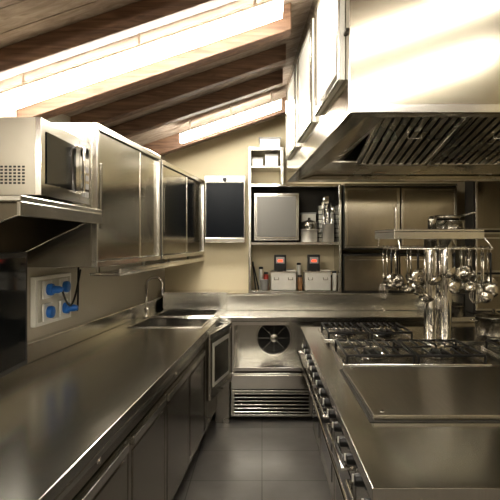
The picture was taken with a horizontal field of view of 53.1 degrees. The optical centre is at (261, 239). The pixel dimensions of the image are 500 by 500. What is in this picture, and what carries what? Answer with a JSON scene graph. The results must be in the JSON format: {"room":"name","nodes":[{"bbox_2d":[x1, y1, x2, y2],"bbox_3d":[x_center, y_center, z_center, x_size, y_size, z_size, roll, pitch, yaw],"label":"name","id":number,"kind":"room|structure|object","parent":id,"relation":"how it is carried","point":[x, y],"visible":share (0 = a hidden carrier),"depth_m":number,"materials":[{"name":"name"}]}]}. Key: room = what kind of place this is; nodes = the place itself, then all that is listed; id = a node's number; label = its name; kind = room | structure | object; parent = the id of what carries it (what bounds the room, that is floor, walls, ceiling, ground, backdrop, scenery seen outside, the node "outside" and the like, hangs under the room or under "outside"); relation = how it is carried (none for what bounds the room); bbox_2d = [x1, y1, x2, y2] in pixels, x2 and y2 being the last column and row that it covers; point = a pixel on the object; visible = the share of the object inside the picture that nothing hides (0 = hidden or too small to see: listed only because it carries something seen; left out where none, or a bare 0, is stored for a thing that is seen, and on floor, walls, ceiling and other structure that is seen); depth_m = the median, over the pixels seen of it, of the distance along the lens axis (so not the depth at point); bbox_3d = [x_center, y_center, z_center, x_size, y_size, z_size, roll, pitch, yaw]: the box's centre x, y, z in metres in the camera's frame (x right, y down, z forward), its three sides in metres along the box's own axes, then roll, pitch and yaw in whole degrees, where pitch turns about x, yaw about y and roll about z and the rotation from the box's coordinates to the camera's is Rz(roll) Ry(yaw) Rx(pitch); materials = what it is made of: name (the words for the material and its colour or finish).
{"room":"commercial kitchen","nodes":[
{"label":"commercial kitchen","id":0,"kind":"room"},
{"bbox_2d":[0,89,164,340],"bbox_3d":[-1.458,0.050,1.375,0.099,3.000,7.218,0,0,7],"label":"wall","id":1,"kind":"structure","parent":0,"point":[99,296],"depth_m":3.46,"materials":[{"name":"paint"}]},
{"bbox_2d":[0,252,26,377],"bbox_3d":[-1.176,0.285,1.775,0.387,0.470,0.650,0,0,0],"label":"wall panel","id":2,"kind":"object","parent":1,"relation":"attached to","point":[13,265],"visible":1,"depth_m":1.98,"materials":[{"name":"black plastic"}]},
{"bbox_2d":[0,195,101,252],"bbox_3d":[-1.085,-0.011,2.080,0.569,0.279,0.840,0,0,0],"label":"shelf","id":3,"kind":"object","parent":1,"relation":"attached to","point":[27,223],"visible":1,"depth_m":2.40,"materials":[{"name":"metal"}]},
{"bbox_2d":[0,117,88,204],"bbox_3d":[-1.012,-0.300,2.084,0.476,0.300,0.511,0,0,0],"label":"microwave oven","id":4,"kind":"object","parent":3,"relation":"on","point":[40,159],"visible":0.95,"depth_m":1.84,"materials":[{"name":"silver metal"}]},
{"bbox_2d":[30,267,80,327],"bbox_3d":[-1.151,0.314,2.912,0.122,0.311,0.482,0,0,7],"label":"panel","id":5,"kind":"object","parent":1,"relation":"attached to","point":[50,295],"visible":0.98,"depth_m":2.78,"materials":[{"name":"white plastic"}]},
{"bbox_2d":[27,122,160,266],"bbox_3d":[-0.990,-0.230,3.055,0.415,0.740,1.065,0,0,7],"label":"upper cabinet","id":6,"kind":"object","parent":1,"relation":"attached to","point":[124,175],"visible":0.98,"depth_m":2.77,"materials":[{"name":"metal"}]},
{"bbox_2d":[160,160,204,258],"bbox_3d":[-0.845,-0.220,4.250,0.408,0.720,1.356,0,0,7],"label":"upper cabinet","id":7,"kind":"object","parent":1,"relation":"attached to","point":[182,192],"visible":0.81,"depth_m":4.12,"materials":[{"name":"metal"}]},
{"bbox_2d":[89,256,203,275],"bbox_3d":[-0.775,0.172,3.865,0.179,0.065,2.064,0,0,7],"label":"shelf","id":8,"kind":"object","parent":7,"relation":"attached to","point":[131,270],"visible":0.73,"depth_m":3.23,"materials":[{"name":"metal"}]},
{"bbox_2d":[0,0,312,144],"bbox_3d":[0.350,-1.339,1.375,4.700,1.698,7.350,0,0,0],"label":"ceiling","id":9,"kind":"structure","parent":0,"point":[20,20],"depth_m":2.44,"materials":[{"name":"brown wood"}]},
{"bbox_2d":[0,0,235,80],"bbox_3d":[-0.584,-0.921,2.120,1.468,0.595,0.080,0,0,0],"label":"ceiling beam","id":10,"kind":"structure","parent":9,"relation":"attached to","point":[141,16],"depth_m":2.08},
{"bbox_2d":[0,0,283,114],"bbox_3d":[-0.568,-0.870,2.310,1.336,0.568,0.080,0,0,0],"label":"strip light","id":11,"kind":"object","parent":9,"relation":"hanging from","point":[142,54],"visible":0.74,"depth_m":2.28,"materials":[{"name":"white plastic"}]},
{"bbox_2d":[17,2,290,119],"bbox_3d":[-0.554,-0.912,2.610,1.408,0.615,0.100,0,0,0],"label":"ceiling beam","id":12,"kind":"structure","parent":9,"relation":"attached to","point":[279,29],"depth_m":2.56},
{"bbox_2d":[70,44,285,124],"bbox_3d":[-0.520,-0.943,3.135,1.340,0.552,0.070,0,0,0],"label":"ceiling beam","id":13,"kind":"structure","parent":9,"relation":"attached to","point":[275,56],"depth_m":3.10,"materials":[{"name":"brown wood"}]},
{"bbox_2d":[108,69,282,137],"bbox_3d":[-0.491,-0.953,3.595,1.283,0.532,0.070,0,0,0],"label":"ceiling beam","id":14,"kind":"structure","parent":9,"relation":"attached to","point":[272,80],"depth_m":3.56,"materials":[{"name":"brown wood"}]},
{"bbox_2d":[142,97,285,155],"bbox_3d":[0.780,-1.370,4.370,3.636,1.362,0.100,0,0,0],"label":"ceiling beam","id":15,"kind":"structure","parent":9,"relation":"attached to","point":[170,144],"depth_m":4.32,"materials":[{"name":"brown wood"}]},
{"bbox_2d":[179,92,281,142],"bbox_3d":[-0.250,-0.987,4.020,0.820,0.410,0.080,0,0,0],"label":"strip light","id":16,"kind":"object","parent":9,"relation":"hanging from","point":[237,118],"visible":1,"depth_m":3.99,"materials":[{"name":"white plastic"}]},
{"bbox_2d":[286,0,499,181],"bbox_3d":[1.323,-1.169,2.821,2.294,1.439,2.118,0,0,0],"label":"extractor hood","id":17,"kind":"object","parent":9,"relation":"attached to","point":[377,90],"visible":1,"depth_m":1.84,"materials":[{"name":"metal"}]},
{"bbox_2d":[173,397,331,499],"bbox_3d":[0.200,1.600,1.375,5.000,0.100,7.350,0,0,0],"label":"floor","id":18,"kind":"structure","parent":0,"point":[243,458],"depth_m":3.47,"materials":[{"name":"tile"}]},
{"bbox_2d":[62,322,229,499],"bbox_3d":[-0.875,1.123,2.279,0.853,0.855,4.057,0,0,5],"label":"base cabinet","id":19,"kind":"object","parent":18,"relation":"on","point":[152,456],"visible":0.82,"depth_m":2.50,"materials":[{"name":"grey metal"}]},
{"bbox_2d":[0,295,226,499],"bbox_3d":[-0.930,0.677,2.574,0.923,0.285,4.819,0,0,4],"label":"countertop","id":20,"kind":"structure","parent":19,"relation":"on","point":[80,386],"depth_m":2.19,"materials":[{"name":"silver metal"}]},
{"bbox_2d":[142,276,163,317],"bbox_3d":[-0.913,0.473,4.184,0.161,0.351,0.117,0,0,-24],"label":"mixer tap","id":21,"kind":"object","parent":20,"relation":"on","point":[146,314],"visible":1,"depth_m":4.17,"materials":[{"name":"metal"}]},
{"bbox_2d":[205,321,312,416],"bbox_3d":[-0.018,1.122,4.295,0.896,0.853,1.208,0,0,0],"label":"blast chiller","id":22,"kind":"object","parent":18,"relation":"on","point":[260,360],"visible":0.88,"depth_m":4.25,"materials":[{"name":"grey metal"}]},
{"bbox_2d":[312,321,474,416],"bbox_3d":[1.515,1.123,4.604,2.150,0.855,0.685,0,0,0],"label":"base cabinet","id":23,"kind":"object","parent":18,"relation":"on","point":[315,323],"visible":0.09,"depth_m":4.28,"materials":[{"name":"grey metal"}]},
{"bbox_2d":[220,290,476,320],"bbox_3d":[1.121,0.590,4.588,2.951,0.200,0.717,0,0,0],"label":"countertop","id":24,"kind":"structure","parent":23,"relation":"on","point":[241,305],"depth_m":4.60,"materials":[{"name":"silver metal"}]},
{"bbox_2d":[341,253,452,291],"bbox_3d":[1.278,0.309,4.786,1.045,0.358,0.322,0,0,0],"label":"base cabinet","id":25,"kind":"object","parent":24,"relation":"on","point":[360,272],"visible":0.62,"depth_m":4.64,"materials":[{"name":"grey metal"}]},
{"bbox_2d":[438,299,463,316],"bbox_3d":[1.620,0.579,4.280,0.210,0.139,0.210,0,0,0],"label":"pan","id":26,"kind":"object","parent":24,"relation":"on","point":[457,308],"visible":0.42,"depth_m":4.19,"materials":[{"name":"metal"}]},
{"bbox_2d":[465,182,499,312],"bbox_3d":[2.225,-0.002,4.473,0.730,1.297,0.225,0,0,0],"label":"cabinet","id":27,"kind":"object","parent":24,"relation":"on","point":[483,198],"visible":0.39,"depth_m":4.38,"materials":[{"name":"grey metal"}]},
{"bbox_2d":[297,322,499,499],"bbox_3d":[1.028,1.069,2.506,1.545,0.962,2.488,0,0,0],"label":"stove","id":28,"kind":"object","parent":18,"relation":"on","point":[397,415],"visible":0.99,"depth_m":1.99,"materials":[{"name":"metal"}]},
{"bbox_2d":[375,229,493,343],"bbox_3d":[1.058,0.292,3.170,0.576,0.714,0.552,0,0,0],"label":"shelf","id":29,"kind":"object","parent":28,"relation":"on","point":[430,236],"visible":0.81,"depth_m":3.14,"materials":[{"name":"metal"}]},
{"bbox_2d":[428,216,435,228],"bbox_3d":[1.020,-0.105,3.000,0.050,0.078,0.050,0,0,0],"label":"salt shaker","id":30,"kind":"object","parent":29,"relation":"on","point":[431,219],"visible":0.84,"depth_m":2.98,"materials":[{"name":"silver metal"}]},
{"bbox_2d":[436,220,464,228],"bbox_3d":[1.180,-0.093,3.150,0.190,0.054,0.190,0,0,0],"label":"cooking pot","id":31,"kind":"object","parent":29,"relation":"on","point":[446,224],"visible":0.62,"depth_m":3.07,"materials":[{"name":"metal"}]},
{"bbox_2d":[434,211,475,220],"bbox_3d":[1.208,-0.151,3.160,0.252,0.060,0.176,0,0,0],"label":"frying pan","id":32,"kind":"object","parent":31,"relation":"on","point":[438,217],"visible":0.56,"depth_m":3.10,"materials":[{"name":"silver metal"}]},
{"bbox_2d":[470,309,499,337],"bbox_3d":[1.560,0.549,3.360,0.264,0.169,0.250,0,0,43],"label":"pot","id":33,"kind":"object","parent":28,"relation":"on","point":[487,324],"visible":1,"depth_m":3.28,"materials":[{"name":"metal"}]},
{"bbox_2d":[165,114,464,396],"bbox_3d":[0.500,-0.350,5.000,4.400,3.800,0.100,0,0,0],"label":"wall","id":34,"kind":"structure","parent":0,"point":[224,266],"depth_m":4.95,"materials":[{"name":"beige paint"}]},
{"bbox_2d":[163,290,229,308],"bbox_3d":[-0.622,0.569,4.819,0.623,0.158,0.257,0,0,0],"label":"backsplash","id":35,"kind":"structure","parent":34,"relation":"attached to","point":[172,299],"depth_m":4.70,"materials":[{"name":"metal"}]},
{"bbox_2d":[204,176,244,242],"bbox_3d":[-0.355,-0.295,4.854,0.390,0.640,0.187,0,0,0],"label":"blackboard","id":36,"kind":"object","parent":34,"relation":"attached to","point":[224,195],"visible":1,"depth_m":4.79,"materials":[{"name":"black"}]},
{"bbox_2d":[248,147,340,292],"bbox_3d":[0.305,-0.186,4.784,0.860,1.348,0.327,0,0,0],"label":"wall shelf unit","id":37,"kind":"object","parent":34,"relation":"attached to","point":[261,179],"visible":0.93,"depth_m":4.93,"materials":[{"name":"metal"}]},
{"bbox_2d":[252,262,258,289],"bbox_3d":[-0.071,0.337,4.745,0.038,0.261,0.130,0,0,-30],"label":"tongs","id":38,"kind":"object","parent":37,"relation":"on","point":[254,272],"visible":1,"depth_m":4.74,"materials":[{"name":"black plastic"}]},
{"bbox_2d":[252,158,263,165],"bbox_3d":[-0.040,-0.727,4.770,0.108,0.082,0.228,0,0,0],"label":"food container","id":39,"kind":"object","parent":37,"relation":"on","point":[255,161],"visible":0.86,"depth_m":4.66,"materials":[{"name":"grey plastic"}]},
{"bbox_2d":[259,267,262,287],"bbox_3d":[-0.010,0.364,4.860,0.044,0.210,0.044,0,0,0],"label":"storage jar","id":40,"kind":"object","parent":37,"relation":"on","point":[260,268],"visible":0.72,"depth_m":4.84,"materials":[{"name":"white plastic"}]},
{"bbox_2d":[260,279,267,289],"bbox_3d":[0.020,0.423,4.740,0.090,0.092,0.090,0,0,0],"label":"measuring jug","id":41,"kind":"object","parent":37,"relation":"on","point":[263,282],"visible":1,"depth_m":4.71,"materials":[{"name":"grey plastic"}]},
{"bbox_2d":[259,137,280,146],"bbox_3d":[0.075,-0.908,4.775,0.210,0.093,0.270,0,0,0],"label":"storage box","id":42,"kind":"object","parent":37,"relation":"on","point":[263,141],"visible":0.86,"depth_m":4.65,"materials":[{"name":"white plastic"}]},
{"bbox_2d":[265,154,277,165],"bbox_3d":[0.090,-0.742,4.770,0.128,0.112,0.228,0,0,0],"label":"food container","id":43,"kind":"object","parent":37,"relation":"on","point":[270,159],"visible":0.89,"depth_m":4.66,"materials":[{"name":"grey plastic"}]},
{"bbox_2d":[254,193,298,241],"bbox_3d":[0.135,-0.208,4.776,0.420,0.454,0.288,0,0,0],"label":"countertop oven","id":44,"kind":"object","parent":37,"relation":"on","point":[276,215],"visible":0.94,"depth_m":4.63,"materials":[{"name":"metal"}]},
{"bbox_2d":[269,255,296,289],"bbox_3d":[0.200,0.304,4.756,0.254,0.330,0.248,0,0,0],"label":"storage box","id":45,"kind":"object","parent":37,"relation":"on","point":[282,278],"visible":1,"depth_m":4.65,"materials":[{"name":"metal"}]},
{"bbox_2d":[297,263,300,277],"bbox_3d":[0.357,0.344,4.850,0.044,0.250,0.044,0,0,0],"label":"storage jar","id":46,"kind":"object","parent":37,"relation":"on","point":[298,264],"visible":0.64,"depth_m":4.83,"materials":[{"name":"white plastic"}]},
{"bbox_2d":[297,275,301,289],"bbox_3d":[0.357,0.399,4.720,0.044,0.140,0.044,0,0,0],"label":"storage jar","id":47,"kind":"object","parent":37,"relation":"on","point":[299,279],"visible":1,"depth_m":4.70,"materials":[{"name":"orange plastic"}]},
{"bbox_2d":[300,213,315,221],"bbox_3d":[0.450,-0.123,4.870,0.150,0.283,0.110,0,0,0],"label":"food container","id":48,"kind":"object","parent":37,"relation":"on","point":[304,216],"visible":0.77,"depth_m":4.82,"materials":[{"name":"grey plastic"}]},
{"bbox_2d":[300,229,317,241],"bbox_3d":[0.445,-0.041,4.720,0.166,0.119,0.166,0,0,0],"label":"saucepan","id":49,"kind":"object","parent":37,"relation":"on","point":[307,235],"visible":0.91,"depth_m":4.65,"materials":[{"name":"metal"}]},
{"bbox_2d":[301,218,317,228],"bbox_3d":[0.445,-0.155,4.720,0.158,0.109,0.158,0,0,0],"label":"saucepan","id":50,"kind":"object","parent":49,"relation":"on","point":[307,224],"visible":0.87,"depth_m":4.66,"materials":[{"name":"metal"}]},
{"bbox_2d":[302,255,331,289],"bbox_3d":[0.520,0.304,4.756,0.264,0.330,0.248,0,0,0],"label":"storage box","id":51,"kind":"object","parent":37,"relation":"on","point":[314,278],"visible":1,"depth_m":4.65,"materials":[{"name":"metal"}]},
{"bbox_2d":[318,206,333,241],"bbox_3d":[0.625,-0.158,4.888,0.150,0.351,0.075,0,0,0],"label":"trays","id":52,"kind":"object","parent":37,"relation":"on","point":[320,222],"visible":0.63,"depth_m":4.85,"materials":[{"name":"metal"}]},
{"bbox_2d":[322,196,335,241],"bbox_3d":[0.630,-0.196,4.718,0.126,0.429,0.115,0,0,20],"label":"utensil holder","id":53,"kind":"object","parent":37,"relation":"on","point":[327,228],"visible":0.96,"depth_m":4.68,"materials":[{"name":"metal"}]},
{"bbox_2d":[332,271,336,289],"bbox_3d":[0.682,0.379,4.720,0.044,0.180,0.044,0,0,0],"label":"storage jar","id":54,"kind":"object","parent":37,"relation":"on","point":[334,275],"visible":1,"depth_m":4.70,"materials":[{"name":"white plastic"}]},
{"bbox_2d":[341,184,457,249],"bbox_3d":[1.278,-0.215,4.766,1.045,0.610,0.362,0,0,0],"label":"upper cabinet","id":55,"kind":"object","parent":34,"relation":"attached to","point":[365,208],"visible":0.71,"depth_m":4.61,"materials":[{"name":"grey metal"}]}
]}

